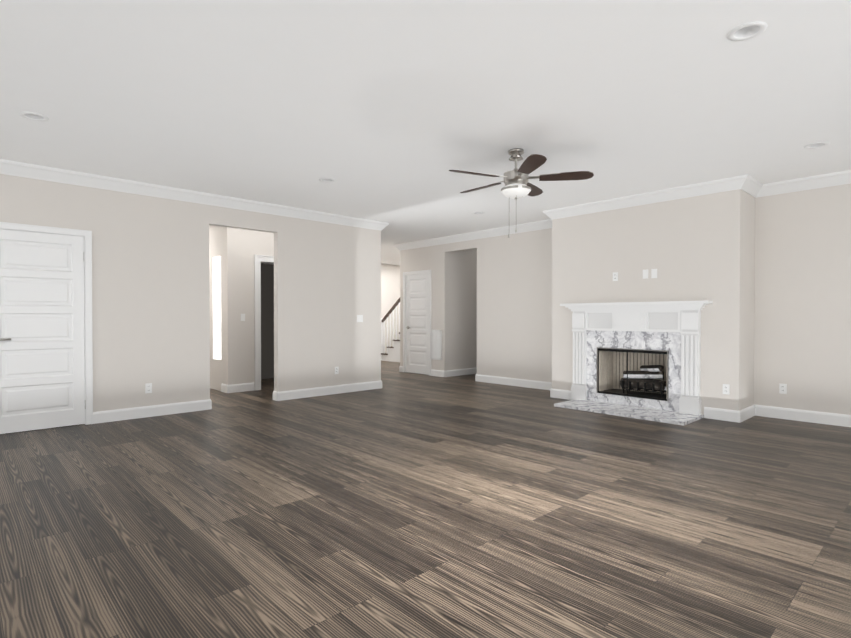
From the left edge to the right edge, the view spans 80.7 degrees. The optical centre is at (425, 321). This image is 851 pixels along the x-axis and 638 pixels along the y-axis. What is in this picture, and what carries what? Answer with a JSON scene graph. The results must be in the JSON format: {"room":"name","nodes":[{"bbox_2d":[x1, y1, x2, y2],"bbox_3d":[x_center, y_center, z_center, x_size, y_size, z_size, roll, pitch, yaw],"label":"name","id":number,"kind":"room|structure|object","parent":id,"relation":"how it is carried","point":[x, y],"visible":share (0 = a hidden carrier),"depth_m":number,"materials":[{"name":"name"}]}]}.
{"room":"living room","nodes":[
{"label":"living room","id":0,"kind":"room"},
{"bbox_2d":[0,360,850,637],"bbox_3d":[-0.910,1.188,5.082,15.400,0.100,14.900,0,1,-43],"label":"floor","id":1,"kind":"structure","parent":0,"point":[398,504],"depth_m":2.89,"materials":[{"name":"brown wood"}]},
{"bbox_2d":[381,298,399,361],"bbox_3d":[-0.053,-0.160,13.120,1.020,2.449,2.450,0,1,-43],"label":"staircase","id":2,"kind":"structure","parent":1,"relation":"on","point":[392,354],"depth_m":13.32,"materials":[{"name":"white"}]},
{"bbox_2d":[554,300,712,425],"bbox_3d":[2.605,0.439,6.440,1.050,1.372,1.910,0,1,-43],"label":"fireplace","id":3,"kind":"object","parent":1,"relation":"on","point":[639,360],"visible":1,"depth_m":6.44,"materials":[{"name":"stone"}]},
{"bbox_2d":[0,174,850,414],"bbox_3d":[-0.910,-0.232,5.069,15.240,2.740,14.740,0,1,-43],"label":"wall","id":4,"kind":"structure","parent":0,"point":[769,276],"depth_m":6.23,"materials":[{"name":"paint"}]},
{"bbox_2d":[0,229,85,433],"bbox_3d":[-4.033,0.100,5.226,0.823,2.057,0.093,0,1,-43],"label":"door","id":5,"kind":"structure","parent":4,"relation":"in","point":[42,356],"depth_m":5.25,"materials":[{"name":"white wood"}]},
{"bbox_2d":[0,222,92,424],"bbox_3d":[-4.077,0.070,5.264,0.946,2.133,0.164,0,1,-43],"label":"door frame","id":6,"kind":"structure","parent":4,"relation":"attached to","point":[86,235],"depth_m":5.50,"materials":[{"name":"white wood"}]},
{"bbox_2d":[145,383,151,392],"bbox_3d":[-3.279,0.790,5.932,0.070,0.115,0.008,0,1,-43],"label":"electrical outlet","id":7,"kind":"object","parent":4,"relation":"attached to","point":[148,387],"visible":1,"depth_m":5.93,"materials":[{"name":"white plastic"}]},
{"bbox_2d":[0,159,388,230],"bbox_3d":[-4.261,-1.539,4.932,9.948,0.125,0.106,0,1,-43],"label":"crown molding","id":8,"kind":"structure","parent":4,"relation":"attached to","point":[7,167],"depth_m":6.02,"materials":[{"name":"white wood"}]},
{"bbox_2d":[213,256,220,359],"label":"room window","id":9,"kind":"structure","parent":4,"relation":"in","point":[216,307],"depth_m":8.07,"materials":[{"name":"white"}]},
{"bbox_2d":[254,255,273,389],"bbox_3d":[-2.483,0.013,8.480,0.956,2.188,0.264,0,1,-43],"label":"door frame","id":10,"kind":"structure","parent":4,"relation":"attached to","point":[260,259],"depth_m":8.10,"materials":[{"name":"white wood"}]},
{"bbox_2d":[357,315,362,321],"bbox_3d":[-1.050,-0.049,8.021,0.115,0.115,0.009,0,1,-43],"label":"light switch","id":11,"kind":"object","parent":4,"relation":"attached to","point":[359,318],"visible":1,"depth_m":8.02,"materials":[{"name":"white plastic"}]},
{"bbox_2d":[403,270,430,375],"bbox_3d":[-0.131,0.019,10.460,0.164,2.138,0.856,0,1,-43],"label":"door frame","id":12,"kind":"structure","parent":4,"relation":"attached to","point":[404,308],"depth_m":10.67,"materials":[{"name":"white wood"}]},
{"bbox_2d":[406,273,428,374],"bbox_3d":[-0.168,0.050,10.416,0.093,2.062,0.733,0,1,-43],"label":"door","id":13,"kind":"structure","parent":4,"relation":"in","point":[417,323],"depth_m":10.43,"materials":[{"name":"white wood"}]},
{"bbox_2d":[431,330,441,359],"bbox_3d":[0.219,0.463,9.996,0.010,0.600,0.280,0,1,-43],"label":"air vent","id":14,"kind":"object","parent":4,"relation":"in","point":[436,344],"visible":1,"depth_m":9.99,"materials":[{"name":"white metal"}]},
{"bbox_2d":[93,366,850,426],"bbox_3d":[-0.910,1.073,5.081,15.000,0.130,14.500,0,1,-43],"label":"baseboard","id":15,"kind":"structure","parent":4,"relation":"attached to","point":[827,418],"depth_m":6.15,"materials":[{"name":"white wood"}]},
{"bbox_2d":[394,221,551,250],"bbox_3d":[0.819,-1.578,9.299,0.128,0.125,4.248,0,1,-43],"label":"crown molding","id":16,"kind":"structure","parent":4,"relation":"attached to","point":[532,226],"depth_m":9.14,"materials":[{"name":"white wood"}]},
{"bbox_2d":[613,272,617,280],"bbox_3d":[2.524,-0.597,6.663,0.008,0.115,0.070,0,1,-43],"label":"outlet","id":17,"kind":"object","parent":4,"relation":"attached to","point":[615,276],"visible":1,"depth_m":6.66,"materials":[{"name":"white plastic"}]},
{"bbox_2d":[643,269,647,278],"bbox_3d":[2.797,-0.604,6.371,0.009,0.115,0.070,0,1,-43],"label":"light switch","id":18,"kind":"object","parent":4,"relation":"attached to","point":[645,274],"visible":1,"depth_m":6.37,"materials":[{"name":"white plastic"}]},
{"bbox_2d":[540,174,751,222],"bbox_3d":[2.656,-1.552,6.449,0.098,0.125,2.616,0,1,-43],"label":"crown molding","id":19,"kind":"structure","parent":4,"relation":"attached to","point":[750,185],"depth_m":6.22,"materials":[{"name":"white wood"}]},
{"bbox_2d":[651,269,656,277],"bbox_3d":[2.873,-0.603,6.291,0.009,0.115,0.070,0,1,-43],"label":"light switch","id":20,"kind":"object","parent":4,"relation":"attached to","point":[653,273],"visible":1,"depth_m":6.29,"materials":[{"name":"white plastic"}]},
{"bbox_2d":[723,384,729,394],"bbox_3d":[3.428,0.772,5.714,0.008,0.115,0.070,0,1,-43],"label":"electrical outlet","id":21,"kind":"object","parent":4,"relation":"attached to","point":[726,388],"visible":1,"depth_m":5.71,"materials":[{"name":"white plastic"}]},
{"bbox_2d":[745,177,763,197],"bbox_3d":[3.729,-1.546,5.730,0.480,0.125,0.098,0,1,-43],"label":"crown molding","id":22,"kind":"structure","parent":4,"relation":"attached to","point":[757,189],"depth_m":5.84,"materials":[{"name":"white wood"}]},
{"bbox_2d":[779,384,786,393],"bbox_3d":[4.153,0.781,5.819,0.008,0.115,0.070,0,1,-43],"label":"electrical outlet","id":23,"kind":"object","parent":4,"relation":"attached to","point":[782,388],"visible":1,"depth_m":5.81,"materials":[{"name":"white plastic"}]},
{"bbox_2d":[760,170,850,196],"bbox_3d":[5.461,-1.533,4.344,0.098,0.125,4.492,0,1,-43],"label":"crown molding","id":24,"kind":"structure","parent":4,"relation":"attached to","point":[843,177],"depth_m":5.59,"materials":[{"name":"white wood"}]},
{"bbox_2d":[0,0,850,264],"bbox_3d":[-0.910,-1.652,5.056,15.400,0.100,14.900,0,1,-43],"label":"ceiling","id":25,"kind":"structure","parent":0,"point":[392,113],"depth_m":3.55,"materials":[{"name":"paint"}]},
{"bbox_2d":[19,111,48,121],"bbox_3d":[-3.033,-1.619,3.883,0.184,0.069,0.184,0,1,-43],"label":"recessed light","id":26,"kind":"object","parent":25,"relation":"in","point":[34,116],"visible":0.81,"depth_m":3.91,"materials":[{"name":"white"}]},
{"bbox_2d":[319,178,334,181],"bbox_3d":[-1.117,-1.635,5.685,0.184,0.069,0.184,0,1,-43],"label":"recessed light","id":27,"kind":"object","parent":25,"relation":"in","point":[326,180],"visible":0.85,"depth_m":5.72,"materials":[{"name":"white"}]},
{"bbox_2d":[449,148,593,237],"bbox_3d":[0.811,-1.193,4.740,1.328,0.812,1.282,0,1,-43],"label":"ceiling fan","id":28,"kind":"object","parent":25,"relation":"hanging from","point":[517,184],"visible":1,"depth_m":4.60,"materials":[{"name":"brown wood"}]},
{"bbox_2d":[727,21,766,40],"bbox_3d":[1.750,-1.608,2.726,0.184,0.069,0.184,0,1,-43],"label":"recessed light","id":29,"kind":"object","parent":25,"relation":"in","point":[747,31],"visible":0.81,"depth_m":2.75,"materials":[{"name":"white"}]},
{"bbox_2d":[804,142,829,148],"bbox_3d":[3.538,-1.625,4.532,0.184,0.069,0.184,0,1,-43],"label":"recessed light","id":30,"kind":"object","parent":25,"relation":"in","point":[815,145],"visible":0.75,"depth_m":4.55,"materials":[{"name":"white"}]}
]}

